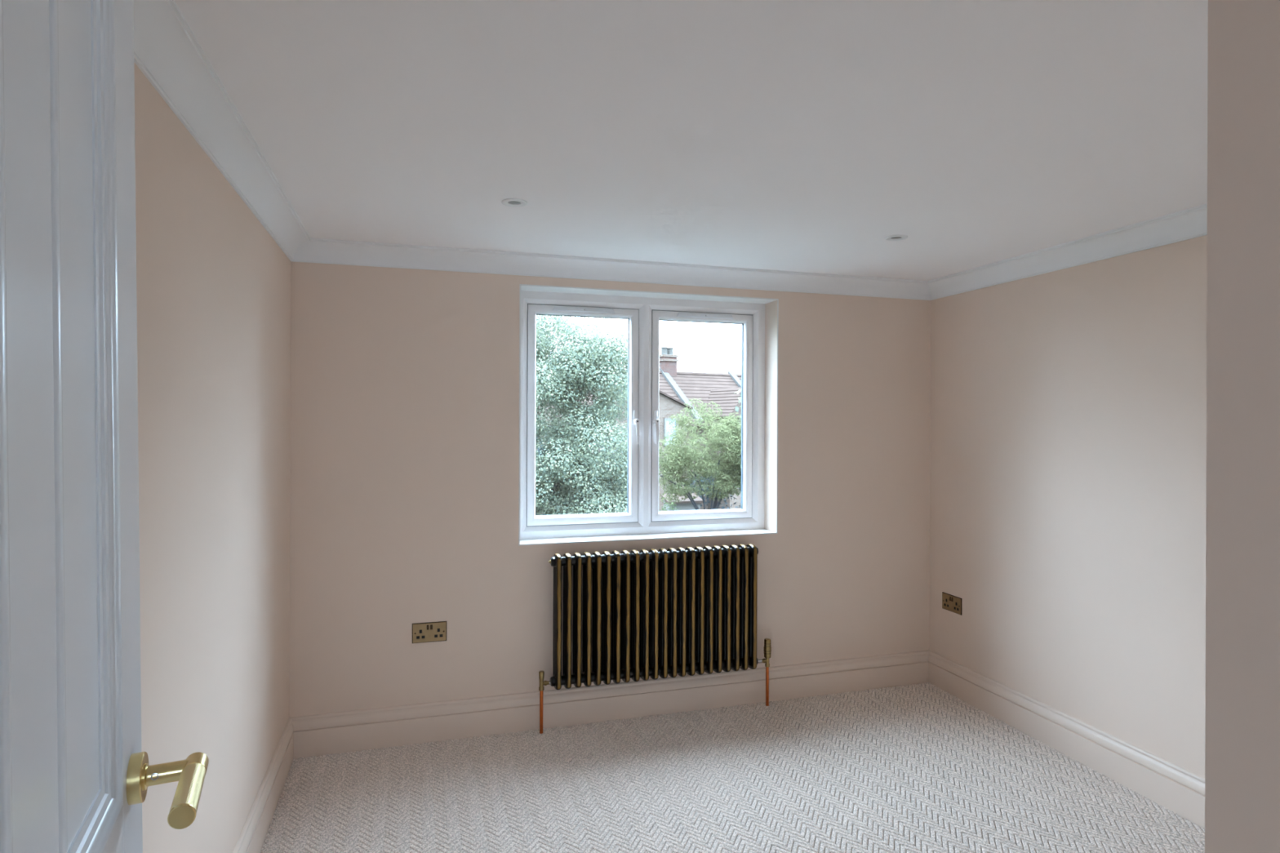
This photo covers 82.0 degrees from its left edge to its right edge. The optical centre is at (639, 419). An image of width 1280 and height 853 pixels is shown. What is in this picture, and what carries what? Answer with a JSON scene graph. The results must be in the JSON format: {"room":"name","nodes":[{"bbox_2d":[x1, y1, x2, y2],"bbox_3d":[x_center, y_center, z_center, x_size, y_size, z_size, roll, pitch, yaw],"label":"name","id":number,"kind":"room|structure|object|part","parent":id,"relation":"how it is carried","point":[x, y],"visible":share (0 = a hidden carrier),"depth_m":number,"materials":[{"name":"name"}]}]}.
{"room":"empty bedroom","nodes":[
{"label":"empty bedroom","id":0,"kind":"room"},
{"bbox_2d":[133,62,290,852],"bbox_3d":[-0.905,0.335,0.845,0.250,2.146,5.145,0,0,-17],"label":"wall","id":1,"kind":"structure","parent":0,"point":[213,285],"depth_m":1.84,"materials":[{"name":"beige paint"}]},
{"bbox_2d":[133,0,310,261],"bbox_3d":[-0.930,-0.696,1.510,0.085,0.085,3.255,0,0,-17],"label":"crown molding","id":2,"kind":"structure","parent":1,"relation":"attached to","point":[166,51],"depth_m":1.67,"materials":[{"name":"white paint"}]},
{"bbox_2d":[232,717,293,852],"bbox_3d":[-0.969,1.323,1.501,0.020,0.169,3.255,0,0,-17],"label":"baseboard","id":3,"kind":"structure","parent":1,"relation":"attached to","point":[251,838],"depth_m":2.53,"materials":[{"name":"beige paint"}]},
{"bbox_2d":[288,261,930,717],"bbox_3d":[0.014,0.338,3.660,3.159,2.146,0.300,0,0,-17],"label":"wall","id":4,"kind":"structure","parent":0,"point":[404,457],"depth_m":3.29,"materials":[{"name":"beige paint"}]},
{"bbox_2d":[412,621,446,643],"bbox_3d":[-0.919,0.930,3.214,0.146,0.086,0.008,0,0,-17],"label":"double socket","id":5,"kind":"object","parent":4,"relation":"attached to","point":[436,631],"visible":1,"depth_m":3.21,"materials":[{"name":"gold metal"}]},
{"bbox_2d":[290,650,928,759],"bbox_3d":[0.057,1.327,3.507,3.159,0.169,0.020,0,0,-17],"label":"baseboard","id":6,"kind":"structure","parent":4,"relation":"attached to","point":[317,735],"depth_m":3.41,"materials":[{"name":"beige"}]},
{"bbox_2d":[292,237,930,300],"bbox_3d":[0.074,-0.692,3.476,3.159,0.085,0.085,0,0,-17],"label":"crown molding","id":7,"kind":"structure","parent":4,"relation":"attached to","point":[322,251],"depth_m":3.40,"materials":[{"name":"white paint"}]},
{"bbox_2d":[518,284,778,546],"bbox_3d":[0.030,-0.018,3.665,1.300,1.185,0.303,0,0,-17],"label":"window","id":8,"kind":"structure","parent":4,"relation":"in","point":[643,311],"depth_m":3.65,"materials":[{"name":"white paint"}]},
{"bbox_3d":[-0.279,-0.019,3.599,0.548,1.054,0.056,0,0,-17],"label":"sash","id":9,"kind":"part","parent":8,"relation":"part of","materials":[{"name":"white plastic"}]},
{"bbox_2d":[552,306,614,313],"bbox_3d":[-0.270,-0.531,3.567,0.310,0.022,0.010,0,0,-17],"label":"vent","id":10,"kind":"object","parent":8,"relation":"attached to","point":[556,309],"depth_m":3.57,"materials":[{"name":"white plastic"}]},
{"bbox_3d":[-0.021,-0.010,3.644,0.023,0.072,0.009,0,0,-17],"label":"handle","id":11,"kind":"part","parent":8,"relation":"part of","materials":[{"name":"white plastic"}]},
{"bbox_3d":[-0.013,0.065,3.614,0.020,0.114,0.025,0,0,-17],"label":"lever","id":12,"kind":"part","parent":8,"relation":"part of","materials":[{"name":"white plastic"}]},
{"bbox_3d":[0.077,-0.010,3.674,0.023,0.072,0.009,0,0,-17],"label":"handle","id":13,"kind":"part","parent":8,"relation":"part of","materials":[{"name":"white plastic"}]},
{"bbox_3d":[0.086,0.065,3.644,0.020,0.114,0.025,0,0,-17],"label":"lever","id":14,"kind":"part","parent":8,"relation":"part of","materials":[{"name":"white plastic"}]},
{"bbox_3d":[0.315,-0.017,3.781,0.548,1.054,0.056,0,0,-17],"label":"sash","id":15,"kind":"part","parent":8,"relation":"part of","materials":[{"name":"white plastic"}]},
{"bbox_2d":[676,311,733,319],"bbox_3d":[0.334,-0.529,3.752,0.310,0.022,0.010,0,0,-17],"label":"vent","id":16,"kind":"object","parent":8,"relation":"attached to","point":[680,315],"depth_m":3.75,"materials":[{"name":"white plastic"}]},
{"bbox_2d":[548,543,758,689],"bbox_3d":[0.078,0.911,3.464,1.030,0.606,0.114,0,0,-17],"label":"radiator","id":17,"kind":"object","parent":4,"relation":"attached to","point":[690,611],"visible":1,"depth_m":3.43,"materials":[{"name":"gold metal"}]},
{"bbox_2d":[538,671,551,733],"bbox_3d":[-0.428,1.270,3.300,0.051,0.282,0.024,0,0,-17],"label":"radiator valve","id":18,"kind":"object","parent":17,"relation":"attached to","point":[541,673],"visible":1,"depth_m":3.29,"materials":[{"name":"orange metal"}]},
{"bbox_2d":[757,638,771,706],"bbox_3d":[0.609,1.247,3.618,0.077,0.334,0.038,0,0,-17],"label":"radiator valve","id":19,"kind":"object","parent":17,"relation":"attached to","point":[767,648],"visible":1,"depth_m":3.62,"materials":[{"name":"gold metal"}]},
{"bbox_2d":[173,0,1208,280],"bbox_3d":[0.776,-0.857,1.359,3.859,0.250,5.145,0,0,-17],"label":"ceiling","id":20,"kind":"structure","parent":0,"point":[793,135],"depth_m":1.81,"materials":[{"name":"white paint"}]},
{"bbox_2d":[501,198,527,207],"bbox_3d":[-0.426,-0.736,2.494,0.087,0.010,0.087,0,0,-17],"label":"recessed light","id":21,"kind":"object","parent":20,"relation":"in","point":[516,202],"visible":1,"depth_m":2.49,"materials":[{"name":"white metal"}]},
{"bbox_2d":[884,234,907,240],"bbox_3d":[1.029,-0.730,2.954,0.087,0.010,0.087,0,0,-17],"label":"recessed light","id":22,"kind":"object","parent":20,"relation":"in","point":[900,237],"visible":1,"depth_m":2.95,"materials":[{"name":"white metal"}]},
{"bbox_2d":[272,684,1204,852],"bbox_3d":[0.767,1.538,1.359,3.859,0.247,5.145,0,0,-17],"label":"floor","id":23,"kind":"structure","parent":0,"point":[917,684],"depth_m":2.83,"materials":[{"name":"beige carpet"}]},
{"bbox_2d":[0,0,208,852],"bbox_3d":[-0.357,0.408,0.436,0.117,1.973,0.772,0,0,-25],"label":"door","id":24,"kind":"structure","parent":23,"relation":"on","point":[76,776],"depth_m":0.58,"materials":[{"name":"white"}]},
{"bbox_3d":[-0.375,-0.053,0.433,0.024,0.831,0.565,0,0,-25],"label":"panel moulding","id":25,"kind":"part","parent":24,"relation":"part of","materials":[{"name":"white"}]},
{"bbox_3d":[-0.383,0.465,0.430,0.043,0.204,0.565,0,0,-25],"label":"rail","id":26,"kind":"part","parent":24,"relation":"part of","materials":[{"name":"white paint"}]},
{"bbox_3d":[-0.499,0.356,0.731,0.013,0.047,0.047,0,0,-25],"label":"handle","id":27,"kind":"part","parent":24,"relation":"part of","materials":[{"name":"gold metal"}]},
{"bbox_2d":[260,682,1204,852],"bbox_3d":[0.466,1.411,2.136,3.157,0.004,2.932,0,0,-17],"label":"carpet","id":28,"kind":"object","parent":23,"relation":"on","point":[372,801],"visible":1,"depth_m":2.79,"materials":[{"name":"carpet"}]},
{"bbox_2d":[928,235,1207,777],"bbox_3d":[2.109,0.346,2.798,0.457,2.146,3.176,0,0,-17],"label":"wall","id":29,"kind":"structure","parent":0,"point":[1068,415],"depth_m":3.04,"materials":[{"name":"beige paint"}]},
{"bbox_2d":[942,591,962,615],"bbox_3d":[1.611,0.952,3.805,0.008,0.086,0.146,0,0,-16],"label":"double socket","id":30,"kind":"object","parent":29,"relation":"attached to","point":[950,602],"visible":1,"depth_m":3.80,"materials":[{"name":"gold metal"}]},
{"bbox_2d":[928,650,1204,829],"bbox_3d":[1.949,1.334,2.594,0.020,0.169,2.877,0,0,-16],"label":"baseboard","id":31,"kind":"structure","parent":29,"relation":"attached to","point":[1173,787],"depth_m":3.03,"materials":[{"name":"beige"}]},
{"bbox_2d":[927,203,1207,300],"bbox_3d":[1.925,-0.685,2.585,0.085,0.085,2.877,0,0,-16],"label":"crown molding","id":32,"kind":"structure","parent":29,"relation":"attached to","point":[1191,223],"depth_m":3.01,"materials":[{"name":"white paint"}]},
{"bbox_2d":[1204,0,1279,852],"bbox_3d":[1.931,0.346,0.053,2.407,2.146,1.969,0,0,-17],"label":"wall","id":33,"kind":"structure","parent":0,"point":[1242,708],"depth_m":0.61,"materials":[{"name":"beige paint"}]},
{"label":"outside","id":34,"kind":"structure","parent":0,"visible":0},
{"bbox_3d":[-5.122,7.238,50.735,200.000,0.500,220.000,0,0,-17],"label":"ground","id":35,"kind":"structure","parent":34,"visible":0},
{"bbox_2d":[535,429,624,515],"bbox_3d":[-3.418,3.655,30.023,7.747,6.679,3.520,0,0,-17],"label":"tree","id":36,"kind":"object","parent":35,"relation":"on","point":[557,429],"visible":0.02,"depth_m":29.96,"materials":[{"name":"green plant"}]},
{"bbox_2d":[535,315,660,515],"bbox_3d":[-2.974,1.950,15.768,5.940,10.092,5.611,0,0,-28],"label":"maple tree","id":37,"kind":"object","parent":35,"relation":"on","point":[570,461],"visible":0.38,"depth_m":14.80,"materials":[{"name":"green plant"}]},
{"bbox_2d":[535,346,741,515],"bbox_3d":[3.374,1.565,39.960,21.000,10.912,9.024,0,0,-30],"label":"house","id":38,"kind":"structure","parent":35,"relation":"on","point":[676,388],"depth_m":37.83,"materials":[{"name":"brick"}]},
{"bbox_2d":[661,346,667,354],"bbox_3d":[1.320,-3.700,39.873,0.378,0.400,0.378,0,0,-17],"label":"chimney pot","id":39,"kind":"object","parent":38,"relation":"on","point":[664,349],"depth_m":39.73,"materials":[{"name":"grey ceramic"}]},
{"bbox_2d":[666,347,673,354],"bbox_3d":[1.634,-3.698,40.170,0.378,0.400,0.378,0,0,-17],"label":"chimney pot","id":40,"kind":"object","parent":38,"relation":"on","point":[669,350],"depth_m":40.03,"materials":[{"name":"grey ceramic"}]},
{"bbox_3d":[1.401,0.586,33.844,0.580,1.170,0.020,0,0,-30],"label":"pane","id":41,"kind":"part","parent":38,"relation":"part of","materials":[{"name":"glass"}]},
{"bbox_2d":[659,502,679,511],"bbox_3d":[0.375,4.567,20.334,1.652,4.886,1.617,0,0,22],"label":"shrub","id":42,"kind":"object","parent":35,"relation":"on","point":[664,508],"visible":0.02,"depth_m":20.42,"materials":[{"name":"green plant"}]},
{"bbox_2d":[660,493,702,511],"bbox_3d":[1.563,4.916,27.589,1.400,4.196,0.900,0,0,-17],"label":"outbuilding","id":43,"kind":"structure","parent":35,"relation":"on","point":[686,504],"depth_m":27.29,"materials":[{"name":"grey"}]},
{"bbox_2d":[658,398,741,510],"bbox_3d":[2.852,3.166,24.672,5.496,7.718,3.389,0,0,-17],"label":"tree","id":44,"kind":"object","parent":35,"relation":"on","point":[727,431],"visible":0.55,"depth_m":23.91,"materials":[{"name":"green plant"}]},
{"bbox_2d":[669,467,741,509],"bbox_3d":[4.002,4.297,30.039,6.514,5.452,3.041,0,0,-17],"label":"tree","id":45,"kind":"object","parent":35,"relation":"on","point":[701,480],"visible":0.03,"depth_m":29.36,"materials":[{"name":"green plant"}]},
{"bbox_2d":[734,357,741,467],"bbox_3d":[5.452,1.607,18.351,6.232,10.844,5.483,0,0,-17],"label":"maple tree","id":46,"kind":"object","parent":35,"relation":"on","point":[739,390],"visible":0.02,"depth_m":18.79,"materials":[{"name":"green plant"}]}
]}

